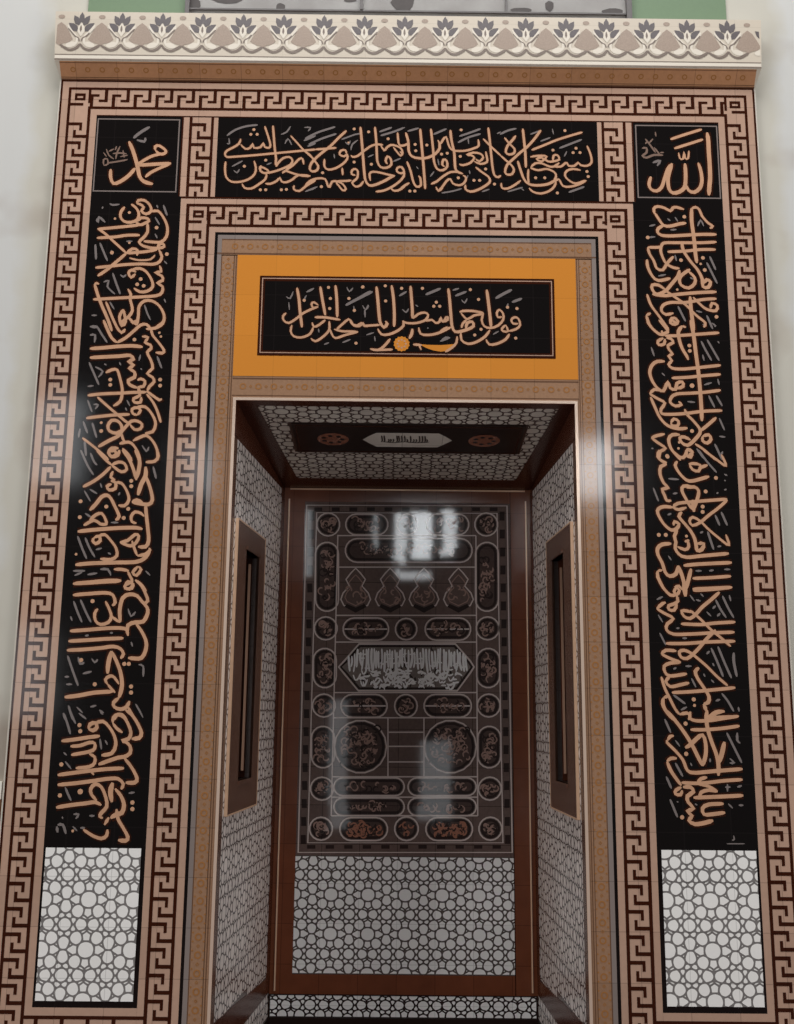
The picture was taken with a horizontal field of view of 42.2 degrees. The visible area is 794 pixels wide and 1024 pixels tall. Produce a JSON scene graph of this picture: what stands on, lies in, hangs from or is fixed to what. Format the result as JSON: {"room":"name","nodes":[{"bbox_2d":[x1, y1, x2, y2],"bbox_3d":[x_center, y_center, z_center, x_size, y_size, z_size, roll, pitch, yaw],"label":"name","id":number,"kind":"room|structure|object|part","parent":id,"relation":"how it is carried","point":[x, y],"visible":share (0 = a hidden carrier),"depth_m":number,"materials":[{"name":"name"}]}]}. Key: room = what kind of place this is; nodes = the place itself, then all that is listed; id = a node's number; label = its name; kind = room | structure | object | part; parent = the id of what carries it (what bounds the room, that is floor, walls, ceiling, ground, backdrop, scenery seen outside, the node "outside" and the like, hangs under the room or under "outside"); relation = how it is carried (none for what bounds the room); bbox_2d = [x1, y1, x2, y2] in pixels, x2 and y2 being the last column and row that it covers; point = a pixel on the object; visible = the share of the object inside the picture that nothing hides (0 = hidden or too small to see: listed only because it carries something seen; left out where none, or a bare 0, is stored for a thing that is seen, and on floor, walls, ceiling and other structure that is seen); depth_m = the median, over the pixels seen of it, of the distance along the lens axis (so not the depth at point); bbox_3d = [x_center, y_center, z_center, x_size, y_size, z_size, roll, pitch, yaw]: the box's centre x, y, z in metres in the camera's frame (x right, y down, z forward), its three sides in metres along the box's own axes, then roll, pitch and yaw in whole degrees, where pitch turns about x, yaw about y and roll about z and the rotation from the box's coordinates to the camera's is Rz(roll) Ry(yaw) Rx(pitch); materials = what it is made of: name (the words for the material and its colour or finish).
{"room":"mosque","nodes":[
{"label":"mosque","id":0,"kind":"room"},
{"bbox_2d":[238,555,252,778],"bbox_3d":[-0.735,1.101,4.832,0.120,2.690,0.896,0,-11,5],"label":"wall","id":1,"kind":"structure","parent":0,"point":[247,556],"depth_m":4.75,"materials":[{"name":"brown wood"}]},
{"bbox_2d":[224,518,265,816],"bbox_3d":[-0.705,0.689,4.601,0.095,1.244,0.564,0,-11,5],"label":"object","id":2,"kind":"object","parent":1,"relation":"attached to","point":[240,794],"visible":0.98,"depth_m":4.55,"materials":[{"name":"brown wood"}]},
{"bbox_3d":[-0.675,1.234,4.511,0.012,0.125,0.260,0,-11,5],"label":"rail","id":3,"kind":"part","parent":2,"relation":"part of","materials":[{"name":"brown wood"}]},
{"bbox_3d":[-0.664,1.180,4.521,0.008,0.015,0.260,0,-11,5],"label":"lip moulding","id":4,"kind":"part","parent":2,"relation":"part of","materials":[{"name":"brown wood"}]},
{"bbox_3d":[-0.696,0.707,4.746,0.010,0.940,0.008,0,-11,5],"label":"corner trim","id":5,"kind":"part","parent":2,"relation":"part of","materials":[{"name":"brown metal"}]},
{"bbox_3d":[-0.664,0.140,4.726,0.012,0.105,0.260,0,-11,5],"label":"rail","id":6,"kind":"part","parent":2,"relation":"part of","materials":[{"name":"brown wood"}]},
{"bbox_3d":[-0.654,0.184,4.717,0.008,0.015,0.260,0,-11,5],"label":"lip moulding","id":7,"kind":"part","parent":2,"relation":"part of","materials":[{"name":"brown wood"}]},
{"bbox_2d":[210,401,284,1023],"bbox_3d":[-0.671,1.009,4.737,0.024,2.834,1.116,0,-11,5],"label":"wood border","id":8,"kind":"object","parent":1,"relation":"attached to","point":[240,1012],"visible":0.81,"depth_m":4.60,"materials":[{"name":"wood"}]},
{"bbox_2d":[214,440,281,1023],"bbox_3d":[-0.673,1.069,4.731,0.021,2.625,1.086,0,-11,5],"label":"mosaic","id":9,"kind":"object","parent":1,"relation":"attached to","point":[241,956],"visible":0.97,"depth_m":4.73,"materials":[{"name":"white tile"}]},
{"bbox_2d":[0,0,793,780],"bbox_3d":[0.038,-0.720,4.631,12.000,6.200,0.170,1,-11,0],"label":"wall","id":10,"kind":"structure","parent":0,"point":[30,78],"depth_m":4.65,"materials":[{"name":"paint"}]},
{"bbox_2d":[0,781,2,817],"bbox_3d":[-3.792,1.664,4.042,4.385,1.220,0.024,1,-11,0],"label":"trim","id":11,"kind":"structure","parent":10,"relation":"attached to","point":[1,782],"depth_m":4.15,"materials":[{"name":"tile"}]},
{"bbox_2d":[32,845,145,1007],"bbox_3d":[-1.207,1.628,4.060,0.406,0.601,0.032,1,-11,0],"label":"mosaic","id":12,"kind":"object","parent":10,"relation":"attached to","point":[91,904],"visible":1,"depth_m":4.04,"materials":[{"name":"white tile"}]},
{"bbox_2d":[44,195,180,845],"bbox_3d":[-1.191,-0.046,4.389,0.406,2.811,0.032,1,-11,0],"label":"calligraphy panel","id":13,"kind":"object","parent":10,"relation":"attached to","point":[98,793],"visible":1,"depth_m":4.35,"materials":[{"name":"black tile"}]},
{"bbox_2d":[88,0,184,12],"bbox_3d":[-1.224,-2.664,4.914,0.455,0.900,0.008,1,-11,0],"label":"painted panel","id":14,"kind":"object","parent":10,"relation":"attached to","point":[157,6],"visible":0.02,"depth_m":4.86,"materials":[{"name":"green paint"}]},
{"bbox_2d":[91,116,181,195],"bbox_3d":[-1.182,-1.618,4.697,0.393,0.392,0.032,1,-11,0],"label":"calligraphy panel","id":15,"kind":"object","parent":10,"relation":"attached to","point":[134,155],"visible":1,"depth_m":4.68,"materials":[{"name":"black tile"}]},
{"bbox_2d":[178,117,218,196],"bbox_3d":[-0.903,-1.614,4.698,0.165,0.394,0.031,1,-11,0],"label":"strip","id":16,"kind":"object","parent":10,"relation":"attached to","point":[198,155],"visible":1,"depth_m":4.68,"materials":[{"name":"tile"}]},
{"bbox_2d":[0,80,793,1023],"bbox_3d":[0.031,0.066,4.374,3.216,4.160,0.031,1,-11,0],"label":"greek key border","id":17,"kind":"object","parent":10,"relation":"attached to","point":[80,102],"visible":1,"depth_m":4.43,"materials":[{"name":"tile"}]},
{"bbox_2d":[136,197,662,1023],"bbox_3d":[0.028,0.349,4.319,2.039,3.582,0.031,1,-11,0],"label":"door frame","id":18,"kind":"structure","parent":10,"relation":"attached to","point":[612,223],"depth_m":4.35,"materials":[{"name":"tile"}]},
{"bbox_2d":[178,232,621,1023],"bbox_3d":[0.026,0.531,4.283,1.716,3.612,0.031,1,-11,0],"label":"ornament border","id":19,"kind":"object","parent":10,"relation":"attached to","point":[223,386],"visible":1,"depth_m":4.38,"materials":[{"name":"brown tile"}]},
{"bbox_2d":[207,397,592,1023],"bbox_3d":[0.023,0.906,4.199,1.493,2.842,0.016,1,-11,0],"label":"trim","id":20,"kind":"structure","parent":10,"relation":"attached to","point":[234,398],"depth_m":4.26,"materials":[{"name":"metal"}]},
{"bbox_3d":[-0.717,0.899,4.196,0.012,2.842,0.016,1,-11,0],"label":"jamb trim","id":21,"kind":"part","parent":20,"relation":"part of","materials":[{"name":"metal"}]},
{"bbox_3d":[0.037,-0.482,4.471,1.468,0.012,0.016,1,-11,0],"label":"head trim","id":22,"kind":"part","parent":20,"relation":"part of","materials":[{"name":"metal"}]},
{"bbox_3d":[0.763,0.914,4.202,0.012,2.842,0.016,1,-11,0],"label":"jamb trim","id":23,"kind":"part","parent":20,"relation":"part of","materials":[{"name":"metal"}]},
{"bbox_2d":[233,255,577,379],"bbox_3d":[0.040,-0.859,4.553,1.506,0.564,0.036,1,-11,0],"label":"calligraphy panel","id":24,"kind":"object","parent":10,"relation":"attached to","point":[296,316],"visible":1,"depth_m":4.54,"materials":[{"name":"orange tile"}]},
{"bbox_2d":[215,117,598,201],"bbox_3d":[0.048,-1.604,4.701,1.736,0.394,0.032,1,-11,0],"label":"calligraphy panel","id":25,"kind":"object","parent":10,"relation":"attached to","point":[257,157],"visible":1,"depth_m":4.69,"materials":[{"name":"black tile"}]},
{"bbox_2d":[54,11,761,87],"bbox_3d":[0.053,-2.136,4.780,3.268,0.319,0.082,1,-11,0],"label":"crown molding","id":26,"kind":"structure","parent":10,"relation":"attached to","point":[123,46],"depth_m":4.75,"materials":[{"name":"white stone"}]},
{"bbox_2d":[185,0,631,17],"bbox_3d":[0.058,-2.652,4.908,2.100,0.900,0.030,1,-11,0],"label":"window","id":27,"kind":"structure","parent":10,"relation":"in","point":[477,8],"depth_m":4.86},
{"bbox_2d":[597,122,635,201],"bbox_3d":[0.998,-1.593,4.705,0.165,0.394,0.031,1,-11,0],"label":"strip","id":28,"kind":"object","parent":10,"relation":"attached to","point":[616,169],"visible":1,"depth_m":4.69,"materials":[{"name":"tile"}]},
{"bbox_2d":[633,122,722,201],"bbox_3d":[1.277,-1.591,4.706,0.393,0.392,0.032,1,-11,0],"label":"calligraphy panel","id":29,"kind":"object","parent":10,"relation":"attached to","point":[674,162],"visible":1,"depth_m":4.69,"materials":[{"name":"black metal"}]},
{"bbox_2d":[632,0,726,19],"bbox_3d":[1.335,-2.637,4.924,0.445,0.900,0.008,1,-11,0],"label":"painted panel","id":30,"kind":"object","parent":10,"relation":"attached to","point":[641,9],"visible":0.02,"depth_m":4.87,"materials":[{"name":"green paint"}]},
{"bbox_2d":[633,201,758,851],"bbox_3d":[1.255,-0.020,4.398,0.406,2.811,0.032,1,-11,0],"label":"calligraphy panel","id":31,"kind":"object","parent":10,"relation":"attached to","point":[704,781],"visible":1,"depth_m":4.36,"materials":[{"name":"black tile"}]},
{"bbox_2d":[657,850,767,1013],"bbox_3d":[1.238,1.651,4.070,0.406,0.606,0.032,1,-11,0],"label":"mosaic","id":32,"kind":"object","parent":10,"relation":"attached to","point":[712,943],"visible":1,"depth_m":4.05,"materials":[{"name":"white tile"}]},
{"bbox_2d":[267,487,538,1019],"bbox_3d":[0.043,1.080,5.364,1.440,2.950,0.100,1,-11,0],"label":"wall","id":33,"kind":"structure","parent":0,"point":[284,487],"depth_m":5.21,"materials":[{"name":"brown wood"}]},
{"bbox_2d":[268,488,537,1023],"bbox_3d":[0.045,1.195,5.274,1.316,2.690,0.034,1,-11,0],"label":"wood border","id":34,"kind":"object","parent":33,"relation":"attached to","point":[282,980],"visible":1,"depth_m":5.23,"materials":[{"name":"wood"}]},
{"bbox_3d":[0.032,2.319,5.057,1.094,0.090,0.026,1,-11,0],"label":"rail","id":35,"kind":"part","parent":34,"relation":"part of","materials":[{"name":"brown wood"}]},
{"bbox_3d":[0.056,-0.086,5.529,1.094,0.078,0.026,1,-11,0],"label":"rail","id":36,"kind":"part","parent":34,"relation":"part of","materials":[{"name":"brown wood"}]},
{"bbox_2d":[292,855,514,975],"bbox_3d":[0.036,2.002,5.122,1.094,0.558,0.021,1,-11,0],"label":"mosaic","id":37,"kind":"object","parent":33,"relation":"attached to","point":[357,915],"visible":1,"depth_m":5.11,"materials":[{"name":"white tile"}]},
{"bbox_2d":[269,994,537,1018],"bbox_3d":[0.030,2.417,5.040,1.312,0.108,0.021,1,-11,0],"label":"mosaic strip","id":38,"kind":"object","parent":33,"relation":"attached to","point":[280,1005],"visible":1,"depth_m":5.03,"materials":[{"name":"white tile"}]},
{"bbox_2d":[296,502,513,856],"bbox_3d":[0.047,0.840,5.349,1.094,1.809,0.022,1,-11,0],"label":"decorative panel","id":39,"kind":"object","parent":33,"relation":"attached to","point":[405,748],"visible":1,"depth_m":5.33,"materials":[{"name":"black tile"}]},
{"bbox_2d":[558,558,567,781],"bbox_3d":[0.804,1.116,4.835,0.120,2.690,0.892,1,-11,-3],"label":"wall","id":40,"kind":"structure","parent":0,"point":[561,560],"depth_m":4.75,"materials":[{"name":"brown wood"}]},
{"bbox_2d":[532,443,586,1023],"bbox_3d":[0.738,1.084,4.736,0.021,2.625,1.082,1,-11,-3],"label":"mosaic","id":41,"kind":"object","parent":40,"relation":"attached to","point":[560,854],"visible":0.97,"depth_m":4.74,"materials":[{"name":"white tile"}]},
{"bbox_2d":[530,405,589,1023],"bbox_3d":[0.738,1.024,4.742,0.024,2.834,1.112,1,-11,-3],"label":"wood border","id":42,"kind":"object","parent":40,"relation":"attached to","point":[561,1013],"visible":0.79,"depth_m":4.60,"materials":[{"name":"wood"}]},
{"bbox_2d":[546,521,579,819],"bbox_3d":[0.769,0.704,4.606,0.095,1.244,0.564,1,-11,-3],"label":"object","id":43,"kind":"object","parent":40,"relation":"attached to","point":[564,796],"visible":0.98,"depth_m":4.55,"materials":[{"name":"brown wood"}]},
{"bbox_3d":[0.730,0.200,4.724,0.008,0.015,0.260,1,-11,-3],"label":"lip moulding","id":44,"kind":"part","parent":43,"relation":"part of","materials":[{"name":"brown wood"}]},
{"bbox_3d":[0.740,0.156,4.733,0.012,0.105,0.260,1,-11,-3],"label":"rail","id":45,"kind":"part","parent":43,"relation":"part of","materials":[{"name":"brown wood"}]},
{"bbox_3d":[0.720,1.196,4.528,0.008,0.015,0.260,1,-11,-3],"label":"lip moulding","id":46,"kind":"part","parent":43,"relation":"part of","materials":[{"name":"brown wood"}]},
{"bbox_3d":[0.729,1.250,4.518,0.012,0.125,0.260,1,-11,-3],"label":"rail","id":47,"kind":"part","parent":43,"relation":"part of","materials":[{"name":"brown wood"}]},
{"bbox_3d":[0.766,0.723,4.752,0.010,0.940,0.008,1,-11,0],"label":"corner trim","id":48,"kind":"part","parent":43,"relation":"part of","materials":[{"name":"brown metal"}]},
{"bbox_3d":[0.033,-0.348,5.029,1.600,0.236,1.133,1,-11,0],"label":"ceiling","id":49,"kind":"structure","parent":0,"visible":0},
{"bbox_2d":[236,400,574,489],"bbox_3d":[0.033,-0.301,4.993,1.472,0.145,1.104,1,-11,0],"label":"wood border","id":50,"kind":"object","parent":49,"relation":"attached to","point":[252,413],"visible":1,"depth_m":5.04,"materials":[{"name":"wood"}]},
{"bbox_2d":[258,406,557,479],"bbox_3d":[0.033,-0.305,4.999,1.400,0.145,1.092,1,-11,0],"label":"mosaic","id":51,"kind":"object","parent":49,"relation":"attached to","point":[279,419],"visible":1,"depth_m":5.04,"materials":[{"name":"white tile"}]},
{"bbox_2d":[291,423,525,454],"bbox_3d":[0.052,-0.344,4.863,1.073,0.050,0.345,1,-11,0],"label":"inscription panel","id":52,"kind":"object","parent":49,"relation":"attached to","point":[309,437],"visible":1,"depth_m":4.85,"materials":[{"name":"brown wood"}]}
]}

